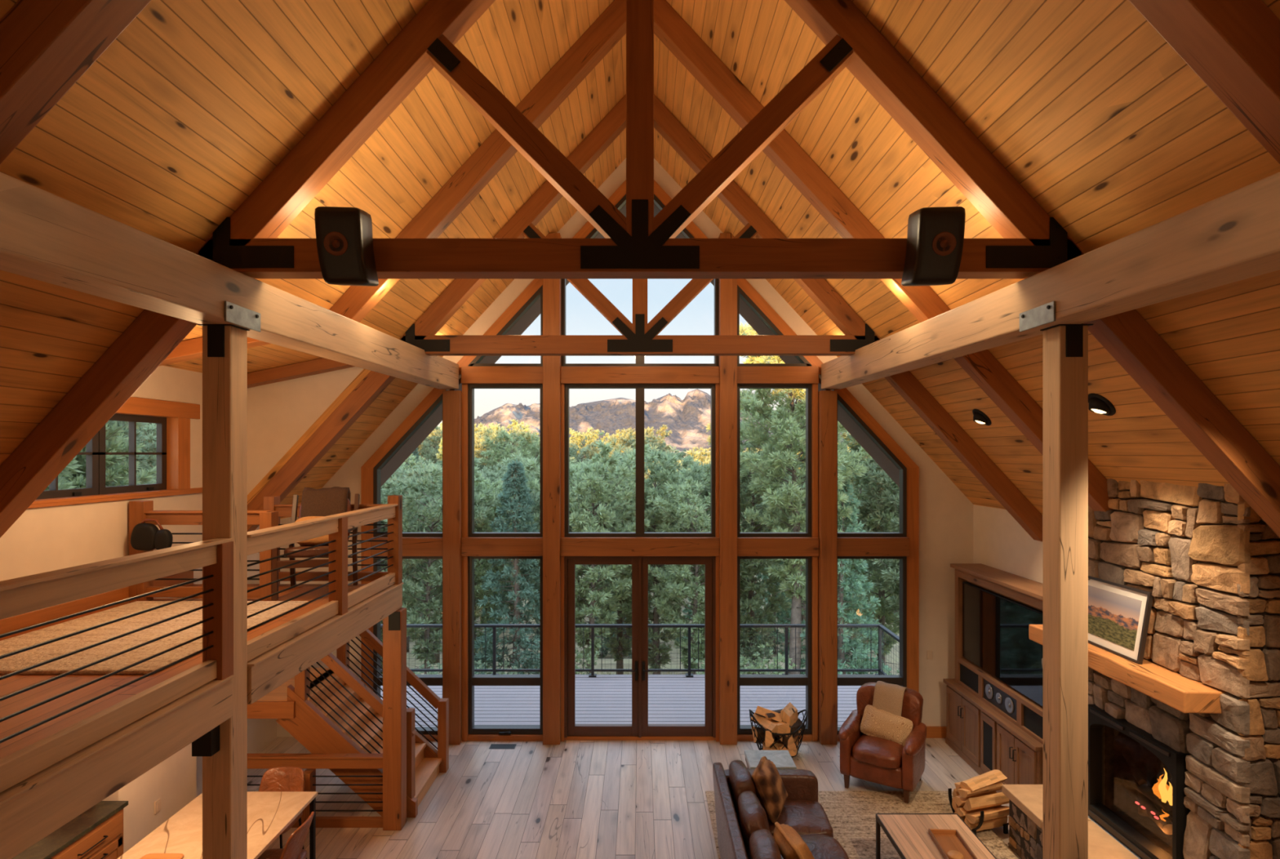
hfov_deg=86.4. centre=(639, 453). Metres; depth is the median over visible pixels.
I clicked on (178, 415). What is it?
trim
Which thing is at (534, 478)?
pine tree
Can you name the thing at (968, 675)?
speaker grille
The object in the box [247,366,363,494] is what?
wall
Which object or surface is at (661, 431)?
pine tree
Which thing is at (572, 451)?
pine tree
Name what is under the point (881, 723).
throw pillow
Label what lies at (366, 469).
trim
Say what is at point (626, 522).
fir tree
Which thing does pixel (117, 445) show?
pine tree
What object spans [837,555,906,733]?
window
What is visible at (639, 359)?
window
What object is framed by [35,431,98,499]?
window
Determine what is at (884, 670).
young pine
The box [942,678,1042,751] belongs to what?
countertop
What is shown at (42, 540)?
wall
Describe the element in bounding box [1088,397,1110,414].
hood
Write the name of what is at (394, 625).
timber post
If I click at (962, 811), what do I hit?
log
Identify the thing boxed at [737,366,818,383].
cross beam
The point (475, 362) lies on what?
window
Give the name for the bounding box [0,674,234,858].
beam
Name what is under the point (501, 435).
pine tree
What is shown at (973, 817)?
log
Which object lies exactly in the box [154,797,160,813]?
wall outlet
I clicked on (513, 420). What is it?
pine tree
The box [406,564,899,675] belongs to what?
ground
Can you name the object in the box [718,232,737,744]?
column
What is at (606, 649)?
fir tree
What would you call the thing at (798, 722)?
log
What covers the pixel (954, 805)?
log
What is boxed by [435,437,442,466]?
fir tree
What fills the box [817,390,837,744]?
column
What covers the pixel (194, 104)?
ceiling
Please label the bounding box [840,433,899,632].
pine tree
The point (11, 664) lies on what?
shag rug
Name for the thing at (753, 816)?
cushion
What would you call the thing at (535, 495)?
pine tree
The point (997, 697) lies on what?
speaker
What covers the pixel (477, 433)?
pine tree
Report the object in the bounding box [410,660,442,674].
young pine
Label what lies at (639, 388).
window
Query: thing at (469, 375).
cross beam
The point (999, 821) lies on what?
log
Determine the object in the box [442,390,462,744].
column
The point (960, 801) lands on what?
log
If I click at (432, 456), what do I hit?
pine tree
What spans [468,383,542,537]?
window
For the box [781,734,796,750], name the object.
log
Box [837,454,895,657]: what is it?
pine tree
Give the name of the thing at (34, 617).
baseboard
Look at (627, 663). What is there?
grass
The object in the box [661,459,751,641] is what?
pine tree
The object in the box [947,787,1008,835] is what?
rack
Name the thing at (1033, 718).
speaker grille
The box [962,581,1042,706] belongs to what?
television
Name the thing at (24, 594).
loft railing
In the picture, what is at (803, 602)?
pine tree
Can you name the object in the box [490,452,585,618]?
pine tree
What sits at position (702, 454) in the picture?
pine tree
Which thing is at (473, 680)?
window
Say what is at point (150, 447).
pine tree
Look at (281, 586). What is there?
beam
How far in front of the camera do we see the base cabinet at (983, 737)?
8.01 m
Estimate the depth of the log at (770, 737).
8.53 m
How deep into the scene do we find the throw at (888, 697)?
8.09 m
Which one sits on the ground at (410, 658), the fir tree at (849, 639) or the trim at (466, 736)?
the fir tree at (849, 639)
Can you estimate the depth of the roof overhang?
9.71 m
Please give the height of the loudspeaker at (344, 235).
0.470 m
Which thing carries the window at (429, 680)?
in the wall at (945, 513)
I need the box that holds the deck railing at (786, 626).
[380,623,899,676]
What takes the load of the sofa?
on the area rug at (851, 815)
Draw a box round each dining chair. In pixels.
[257,811,314,858]
[258,766,304,848]
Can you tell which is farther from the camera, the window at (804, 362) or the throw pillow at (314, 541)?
the window at (804, 362)
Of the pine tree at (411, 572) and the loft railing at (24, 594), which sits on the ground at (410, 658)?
the pine tree at (411, 572)
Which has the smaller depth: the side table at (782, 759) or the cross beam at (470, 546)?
the side table at (782, 759)
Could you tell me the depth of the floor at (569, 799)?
7.74 m
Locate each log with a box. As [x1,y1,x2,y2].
[751,712,777,733]
[751,726,777,743]
[755,705,782,721]
[762,738,779,750]
[764,707,795,720]
[764,728,776,746]
[770,720,789,733]
[777,718,803,737]
[777,739,787,750]
[780,702,798,725]
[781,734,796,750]
[782,736,799,755]
[951,797,963,811]
[952,788,959,796]
[953,790,997,806]
[954,782,961,791]
[954,811,965,821]
[955,804,1001,816]
[957,782,1003,797]
[958,768,1007,792]
[963,791,1008,810]
[964,805,1008,823]
[964,815,1008,831]
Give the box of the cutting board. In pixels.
[139,853,183,858]
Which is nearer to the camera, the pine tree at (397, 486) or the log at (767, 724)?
the log at (767, 724)
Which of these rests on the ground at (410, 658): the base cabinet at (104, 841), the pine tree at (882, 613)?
the pine tree at (882, 613)
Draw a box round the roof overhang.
[380,203,899,487]
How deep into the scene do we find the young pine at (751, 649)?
25.81 m
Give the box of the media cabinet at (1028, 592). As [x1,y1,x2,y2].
[950,563,1042,743]
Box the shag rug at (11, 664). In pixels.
[0,600,308,674]
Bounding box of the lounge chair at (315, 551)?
[271,493,359,599]
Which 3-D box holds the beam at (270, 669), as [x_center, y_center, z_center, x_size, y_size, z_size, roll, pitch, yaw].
[-2.562,1.481,5.761,0.173,0.260,2.781,0,0,0]
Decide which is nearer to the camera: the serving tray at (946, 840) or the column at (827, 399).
the serving tray at (946, 840)
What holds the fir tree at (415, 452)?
on the ground at (410, 658)
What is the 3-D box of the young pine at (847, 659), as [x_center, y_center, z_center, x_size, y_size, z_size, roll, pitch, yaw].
[7.078,8.174,24.549,1.892,2.064,1.576,0,0,34]
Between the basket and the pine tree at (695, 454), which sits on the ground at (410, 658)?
the pine tree at (695, 454)
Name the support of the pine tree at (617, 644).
on the ground at (410, 658)
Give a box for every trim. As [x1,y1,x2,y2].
[27,396,202,508]
[360,179,919,692]
[420,383,839,741]
[564,555,715,737]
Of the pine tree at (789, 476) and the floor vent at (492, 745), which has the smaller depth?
the floor vent at (492, 745)
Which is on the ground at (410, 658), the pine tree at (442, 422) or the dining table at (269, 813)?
the pine tree at (442, 422)
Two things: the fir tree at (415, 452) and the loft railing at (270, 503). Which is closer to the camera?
the loft railing at (270, 503)
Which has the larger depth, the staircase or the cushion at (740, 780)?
the staircase
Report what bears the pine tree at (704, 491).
on the ground at (410, 658)
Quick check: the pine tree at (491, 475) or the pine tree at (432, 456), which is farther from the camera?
the pine tree at (432, 456)
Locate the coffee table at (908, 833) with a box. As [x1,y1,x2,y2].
[875,813,996,858]
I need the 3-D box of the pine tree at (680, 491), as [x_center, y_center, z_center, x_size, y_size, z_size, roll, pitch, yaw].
[2.110,4.816,25.031,4.386,8.716,4.161,0,0,-32]
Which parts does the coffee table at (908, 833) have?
leg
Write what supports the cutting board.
on the dining table at (269, 813)
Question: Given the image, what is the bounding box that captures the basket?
[748,708,808,757]
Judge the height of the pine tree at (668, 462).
10.193 m
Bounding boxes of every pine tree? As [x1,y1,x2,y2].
[44,455,84,490]
[61,421,156,488]
[66,420,128,486]
[67,420,128,488]
[107,421,156,485]
[113,422,156,483]
[380,456,499,674]
[380,465,432,674]
[380,488,387,630]
[381,455,441,652]
[404,436,429,466]
[404,440,427,463]
[408,462,482,662]
[413,465,522,672]
[420,426,440,463]
[421,422,485,466]
[432,422,442,453]
[474,418,530,447]
[474,431,514,464]
[474,431,520,473]
[474,457,533,631]
[479,422,539,478]
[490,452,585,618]
[491,474,528,610]
[501,466,536,570]
[503,477,606,674]
[515,435,539,480]
[524,439,653,674]
[568,426,609,462]
[568,439,606,464]
[579,461,662,674]
[597,435,711,674]
[608,427,672,484]
[611,424,672,463]
[644,448,711,639]
[644,467,755,674]
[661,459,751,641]
[665,448,687,458]
[666,455,767,611]
[686,446,711,463]
[687,420,805,674]
[739,322,872,674]
[746,499,762,613]
[759,475,805,643]
[791,474,805,622]
[837,426,899,672]
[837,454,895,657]
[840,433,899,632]
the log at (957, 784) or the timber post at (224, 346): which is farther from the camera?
the log at (957, 784)
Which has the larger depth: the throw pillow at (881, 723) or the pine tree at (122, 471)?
the pine tree at (122, 471)
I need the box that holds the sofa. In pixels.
[712,760,848,858]
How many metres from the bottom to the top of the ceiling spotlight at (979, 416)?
0.178 m
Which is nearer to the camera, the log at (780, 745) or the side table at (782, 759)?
the side table at (782, 759)
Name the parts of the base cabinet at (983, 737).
door panel, door, door panel, door, door, cloth panel, door, door panel, handle, handle, door panel, door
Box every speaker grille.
[960,662,977,693]
[1023,704,1042,738]
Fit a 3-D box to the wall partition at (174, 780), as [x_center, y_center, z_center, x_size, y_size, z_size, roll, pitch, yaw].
[-4.705,2.684,6.324,0.510,2.366,1.023,0,0,0]
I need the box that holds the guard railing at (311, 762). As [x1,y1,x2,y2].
[247,753,382,827]
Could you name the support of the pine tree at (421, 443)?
on the ground at (410, 658)
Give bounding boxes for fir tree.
[404,448,422,466]
[413,565,442,618]
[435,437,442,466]
[474,457,539,674]
[586,522,652,657]
[600,522,661,647]
[674,599,699,645]
[740,564,756,616]
[746,528,804,655]
[799,466,892,674]
[837,571,875,653]
[866,529,898,614]
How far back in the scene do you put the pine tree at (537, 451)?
73.43 m
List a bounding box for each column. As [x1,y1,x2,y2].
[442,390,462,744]
[542,232,561,744]
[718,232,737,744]
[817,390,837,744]
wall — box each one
[0,365,296,796]
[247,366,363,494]
[276,158,973,736]
[973,504,1042,582]
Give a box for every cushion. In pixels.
[728,760,756,825]
[737,791,769,858]
[749,828,781,858]
[767,799,833,837]
[780,833,848,858]
[852,733,903,768]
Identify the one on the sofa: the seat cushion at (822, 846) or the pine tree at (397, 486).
the seat cushion at (822, 846)
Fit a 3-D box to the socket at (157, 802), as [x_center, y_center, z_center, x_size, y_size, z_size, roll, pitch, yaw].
[-4.437,3.249,6.277,0.006,0.066,0.032,0,0,0]
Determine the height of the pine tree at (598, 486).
9.734 m
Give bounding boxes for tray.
[928,828,977,858]
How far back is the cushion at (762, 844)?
5.10 m
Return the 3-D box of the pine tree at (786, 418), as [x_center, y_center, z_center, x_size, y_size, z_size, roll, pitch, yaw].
[5.651,1.761,24.184,5.542,14.509,5.577,0,0,6]
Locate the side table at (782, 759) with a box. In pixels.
[744,750,796,768]
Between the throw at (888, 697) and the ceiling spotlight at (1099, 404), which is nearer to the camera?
the ceiling spotlight at (1099, 404)
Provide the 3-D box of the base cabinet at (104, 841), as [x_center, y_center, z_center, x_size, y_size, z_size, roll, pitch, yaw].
[-4.644,3.431,4.745,0.613,0.874,2.088,0,0,0]
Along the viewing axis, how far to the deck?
10.74 m
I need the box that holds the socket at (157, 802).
[156,801,159,810]
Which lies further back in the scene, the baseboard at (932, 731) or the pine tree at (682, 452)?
the pine tree at (682, 452)
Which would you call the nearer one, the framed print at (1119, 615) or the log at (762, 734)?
the framed print at (1119, 615)
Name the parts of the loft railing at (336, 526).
rod, rod, rod, rod, rod, rod, rail, rail, newel post, newel post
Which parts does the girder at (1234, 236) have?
plate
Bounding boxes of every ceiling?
[0,0,1279,519]
[162,323,322,373]
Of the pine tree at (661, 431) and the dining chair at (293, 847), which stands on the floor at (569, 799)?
the dining chair at (293, 847)
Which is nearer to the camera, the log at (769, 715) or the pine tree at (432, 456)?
the log at (769, 715)
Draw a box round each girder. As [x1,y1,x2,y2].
[0,171,458,389]
[821,171,1279,389]
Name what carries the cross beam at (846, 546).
attached to the column at (827, 399)
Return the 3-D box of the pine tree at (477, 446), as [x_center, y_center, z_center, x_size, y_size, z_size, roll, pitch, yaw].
[-15.034,4.523,70.546,6.907,13.726,6.552,0,0,-29]
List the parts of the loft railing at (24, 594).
rod, rod, rod, rod, rod, rod, rail, rail, newel post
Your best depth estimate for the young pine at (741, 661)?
22.80 m
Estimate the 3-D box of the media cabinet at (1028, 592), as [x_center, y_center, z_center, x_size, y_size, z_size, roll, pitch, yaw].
[4.338,2.239,8.035,0.414,1.547,2.083,0,0,0]
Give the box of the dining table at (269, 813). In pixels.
[117,791,317,858]
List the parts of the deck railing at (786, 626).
railing post, railing post, rail, rail, railing post, railing post, railing post, rail, rail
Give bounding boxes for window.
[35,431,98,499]
[98,413,166,494]
[373,389,447,537]
[373,555,442,733]
[468,284,542,366]
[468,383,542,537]
[468,555,542,734]
[560,194,719,366]
[564,383,715,537]
[737,284,811,366]
[737,383,811,537]
[737,555,811,733]
[832,389,906,537]
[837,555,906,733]
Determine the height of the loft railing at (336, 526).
0.928 m
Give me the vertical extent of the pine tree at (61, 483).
14.748 m
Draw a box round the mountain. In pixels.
[474,388,847,451]
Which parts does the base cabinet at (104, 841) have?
handle, door, door panel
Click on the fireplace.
(1184, 742)
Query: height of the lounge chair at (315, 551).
0.918 m
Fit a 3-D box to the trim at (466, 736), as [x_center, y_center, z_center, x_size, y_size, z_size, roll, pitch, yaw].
[0.000,1.351,9.226,7.207,5.032,0.149,0,0,0]
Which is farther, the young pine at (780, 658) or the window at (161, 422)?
the young pine at (780, 658)
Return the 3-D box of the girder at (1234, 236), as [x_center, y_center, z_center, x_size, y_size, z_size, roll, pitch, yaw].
[2.556,-0.952,3.646,0.294,0.493,11.011,0,0,0]
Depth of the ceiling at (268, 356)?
7.13 m
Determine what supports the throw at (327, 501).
on the lounge chair at (315, 551)
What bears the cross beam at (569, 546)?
attached to the column at (551, 286)
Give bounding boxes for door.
[567,559,639,736]
[640,559,712,736]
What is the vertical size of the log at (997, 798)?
0.163 m
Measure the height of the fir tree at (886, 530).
10.032 m
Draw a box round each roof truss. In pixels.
[0,0,1279,537]
[247,93,1042,541]
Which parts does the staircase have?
newel post, rod, newel post, rod, rod, rod, rod, rod, handrail, rod, rod, rod, rod, rod, rod, handrail, newel post, newel post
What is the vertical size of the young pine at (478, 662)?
2.438 m
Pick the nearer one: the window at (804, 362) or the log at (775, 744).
the log at (775, 744)
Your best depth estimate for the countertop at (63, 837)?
5.34 m
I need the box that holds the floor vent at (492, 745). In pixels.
[488,743,516,748]
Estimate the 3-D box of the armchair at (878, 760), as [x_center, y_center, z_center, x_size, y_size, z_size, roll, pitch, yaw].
[2.857,3.344,7.990,0.909,1.047,0.884,0,0,33]
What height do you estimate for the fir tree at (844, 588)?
8.658 m
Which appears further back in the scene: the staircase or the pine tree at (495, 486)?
the pine tree at (495, 486)
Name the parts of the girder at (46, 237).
plate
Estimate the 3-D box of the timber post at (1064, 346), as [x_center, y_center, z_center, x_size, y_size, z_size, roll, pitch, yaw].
[2.671,1.533,4.270,0.209,4.668,0.202,0,0,0]
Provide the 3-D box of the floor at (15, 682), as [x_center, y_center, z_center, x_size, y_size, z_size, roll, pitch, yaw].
[-3.626,1.429,3.032,2.138,0.127,7.924,0,0,0]
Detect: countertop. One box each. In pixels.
[12,800,128,858]
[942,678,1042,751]
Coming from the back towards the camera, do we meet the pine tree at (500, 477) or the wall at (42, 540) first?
the pine tree at (500, 477)
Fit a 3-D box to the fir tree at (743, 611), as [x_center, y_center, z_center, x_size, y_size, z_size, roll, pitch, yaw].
[6.197,7.567,48.479,4.343,10.261,4.665,0,0,-9]
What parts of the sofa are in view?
frame, arm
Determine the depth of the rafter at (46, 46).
2.60 m
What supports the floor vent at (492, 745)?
in the floor at (569, 799)
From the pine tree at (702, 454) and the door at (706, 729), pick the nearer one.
the door at (706, 729)
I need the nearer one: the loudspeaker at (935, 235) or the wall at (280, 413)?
the loudspeaker at (935, 235)
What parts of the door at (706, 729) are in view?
handle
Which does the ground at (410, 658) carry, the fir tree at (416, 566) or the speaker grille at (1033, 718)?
the fir tree at (416, 566)
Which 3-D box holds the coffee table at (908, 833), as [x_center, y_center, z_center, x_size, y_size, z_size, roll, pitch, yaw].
[2.625,3.636,5.627,0.774,0.433,1.702,0,0,0]
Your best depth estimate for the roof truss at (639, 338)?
7.70 m
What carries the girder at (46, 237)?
on the column at (451, 399)
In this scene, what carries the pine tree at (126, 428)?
on the ground at (410, 658)
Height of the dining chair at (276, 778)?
0.836 m
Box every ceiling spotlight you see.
[972,408,991,425]
[1088,393,1115,415]
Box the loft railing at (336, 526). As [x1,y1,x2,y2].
[247,495,402,661]
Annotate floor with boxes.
[0,586,361,759]
[247,736,1021,858]
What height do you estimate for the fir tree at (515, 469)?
9.140 m
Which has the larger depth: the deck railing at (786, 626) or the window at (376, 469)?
the deck railing at (786, 626)
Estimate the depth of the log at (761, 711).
8.77 m
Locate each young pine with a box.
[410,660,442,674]
[474,659,517,674]
[575,644,599,674]
[690,657,750,674]
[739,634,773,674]
[739,641,797,674]
[843,649,861,674]
[876,667,899,675]
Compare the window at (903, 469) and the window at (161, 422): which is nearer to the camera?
the window at (161, 422)
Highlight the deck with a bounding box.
[380,674,875,726]
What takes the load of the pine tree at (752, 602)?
on the ground at (410, 658)
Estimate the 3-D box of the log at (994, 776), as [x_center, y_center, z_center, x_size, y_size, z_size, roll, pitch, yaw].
[3.525,3.379,7.005,0.472,0.180,0.197,0,0,-20]
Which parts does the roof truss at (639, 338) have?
corner plate, strap plate, king post, gusset plate, strap plate, corner plate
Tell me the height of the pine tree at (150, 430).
14.678 m
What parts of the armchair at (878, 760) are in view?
leg, arm, backrest, leg, arm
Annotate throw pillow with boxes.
[294,515,328,545]
[751,755,787,822]
[773,821,814,858]
[859,704,913,746]
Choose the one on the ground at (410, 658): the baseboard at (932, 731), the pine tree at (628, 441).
the pine tree at (628, 441)
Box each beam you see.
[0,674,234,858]
[187,583,366,598]
[247,582,404,704]
[370,537,442,555]
[461,366,542,383]
[461,537,542,555]
[560,366,719,383]
[560,537,719,555]
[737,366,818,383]
[737,537,818,555]
[837,537,909,555]
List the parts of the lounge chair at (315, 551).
leg, leg, seat, backrest, armrest, leg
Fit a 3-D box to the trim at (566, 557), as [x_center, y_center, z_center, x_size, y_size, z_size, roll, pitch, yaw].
[0.000,2.598,9.254,2.038,2.448,0.167,0,0,0]
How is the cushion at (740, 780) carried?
on the sofa
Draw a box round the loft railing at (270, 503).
[263,496,387,584]
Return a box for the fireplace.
[1001,478,1279,858]
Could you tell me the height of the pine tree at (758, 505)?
12.021 m
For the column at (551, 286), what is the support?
on the floor at (569, 799)
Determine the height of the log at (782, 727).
0.150 m
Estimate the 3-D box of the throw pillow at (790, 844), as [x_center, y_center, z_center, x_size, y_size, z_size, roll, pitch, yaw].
[1.228,3.147,5.359,0.272,0.344,0.405,0,0,-12]
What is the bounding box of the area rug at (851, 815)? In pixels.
[705,791,1019,858]
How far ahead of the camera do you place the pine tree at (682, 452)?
91.10 m
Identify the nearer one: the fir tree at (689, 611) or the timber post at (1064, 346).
the timber post at (1064, 346)
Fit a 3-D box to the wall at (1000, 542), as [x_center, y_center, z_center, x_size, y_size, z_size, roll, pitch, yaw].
[4.618,2.352,2.558,0.136,3.431,13.485,0,0,0]
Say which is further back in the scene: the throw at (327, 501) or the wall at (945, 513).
the wall at (945, 513)
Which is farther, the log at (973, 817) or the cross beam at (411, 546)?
the cross beam at (411, 546)
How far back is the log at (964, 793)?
6.92 m
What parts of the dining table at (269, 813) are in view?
leg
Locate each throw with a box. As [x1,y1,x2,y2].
[300,486,351,517]
[872,680,906,716]
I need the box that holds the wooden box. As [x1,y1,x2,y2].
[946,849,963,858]
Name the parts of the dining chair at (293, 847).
seat, backrest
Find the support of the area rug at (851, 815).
on the floor at (569, 799)
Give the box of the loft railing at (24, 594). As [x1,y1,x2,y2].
[0,537,233,792]
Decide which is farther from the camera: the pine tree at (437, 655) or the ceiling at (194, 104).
the pine tree at (437, 655)
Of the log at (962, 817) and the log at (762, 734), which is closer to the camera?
the log at (962, 817)
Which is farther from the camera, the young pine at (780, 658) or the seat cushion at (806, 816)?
the young pine at (780, 658)
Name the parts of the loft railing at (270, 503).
newel post, rail, rod, rod, rail, rod, rod, rod, rod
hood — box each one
[973,412,987,424]
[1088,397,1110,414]
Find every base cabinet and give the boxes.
[49,808,123,858]
[942,678,1042,792]
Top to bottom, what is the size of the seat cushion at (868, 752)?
0.222 m
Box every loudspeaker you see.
[314,206,378,286]
[901,206,965,286]
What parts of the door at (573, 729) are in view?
handle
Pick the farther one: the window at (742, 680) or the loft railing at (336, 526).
the window at (742, 680)
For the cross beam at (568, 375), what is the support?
attached to the column at (551, 286)
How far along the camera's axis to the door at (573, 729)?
9.21 m
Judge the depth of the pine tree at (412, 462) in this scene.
36.97 m
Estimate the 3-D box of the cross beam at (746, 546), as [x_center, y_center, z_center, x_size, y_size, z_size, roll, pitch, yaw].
[1.843,1.251,9.198,1.101,0.246,0.186,0,0,0]
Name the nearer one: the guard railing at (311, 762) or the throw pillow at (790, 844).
the throw pillow at (790, 844)
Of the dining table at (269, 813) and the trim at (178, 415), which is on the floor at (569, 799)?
the dining table at (269, 813)
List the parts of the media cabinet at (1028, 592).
crown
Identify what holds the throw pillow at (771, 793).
on the sofa
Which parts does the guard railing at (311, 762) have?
newel post, rail, rod, rod, rail, rod, rod, rod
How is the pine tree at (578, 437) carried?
on the ground at (410, 658)
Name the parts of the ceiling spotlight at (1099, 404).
bulb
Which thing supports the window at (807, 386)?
in the wall at (945, 513)
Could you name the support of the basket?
on the floor at (569, 799)
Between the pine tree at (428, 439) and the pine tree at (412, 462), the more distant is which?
the pine tree at (428, 439)
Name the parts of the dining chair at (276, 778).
leg, backrest, seat, leg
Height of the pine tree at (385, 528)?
9.822 m
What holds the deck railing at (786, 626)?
on the deck
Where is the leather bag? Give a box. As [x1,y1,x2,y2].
[130,519,173,550]
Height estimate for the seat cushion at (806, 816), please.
0.218 m
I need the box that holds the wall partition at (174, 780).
[102,742,196,853]
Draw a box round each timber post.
[196,324,249,858]
[382,607,406,830]
[1040,323,1093,858]
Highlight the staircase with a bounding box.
[247,628,448,817]
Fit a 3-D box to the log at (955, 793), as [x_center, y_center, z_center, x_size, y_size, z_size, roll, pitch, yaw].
[3.500,3.549,7.173,0.464,0.130,0.067,0,0,-17]
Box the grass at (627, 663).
[527,662,697,674]
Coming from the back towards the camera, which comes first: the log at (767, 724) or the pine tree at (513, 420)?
the pine tree at (513, 420)
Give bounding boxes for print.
[1088,575,1153,664]
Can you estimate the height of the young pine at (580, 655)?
2.554 m
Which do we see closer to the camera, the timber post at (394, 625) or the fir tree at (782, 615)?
the timber post at (394, 625)
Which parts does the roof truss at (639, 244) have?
corner plate, strap plate, king post, gusset plate, strap plate, corner plate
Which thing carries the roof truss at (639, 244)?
on the girder at (46, 237)
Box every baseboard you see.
[0,570,193,639]
[925,725,946,737]
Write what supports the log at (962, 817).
on the rack
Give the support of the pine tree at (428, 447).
on the ground at (410, 658)
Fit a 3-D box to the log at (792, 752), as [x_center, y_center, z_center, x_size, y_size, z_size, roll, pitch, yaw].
[1.946,3.721,8.753,0.170,0.158,0.408,0,0,20]
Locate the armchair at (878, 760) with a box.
[838,682,926,803]

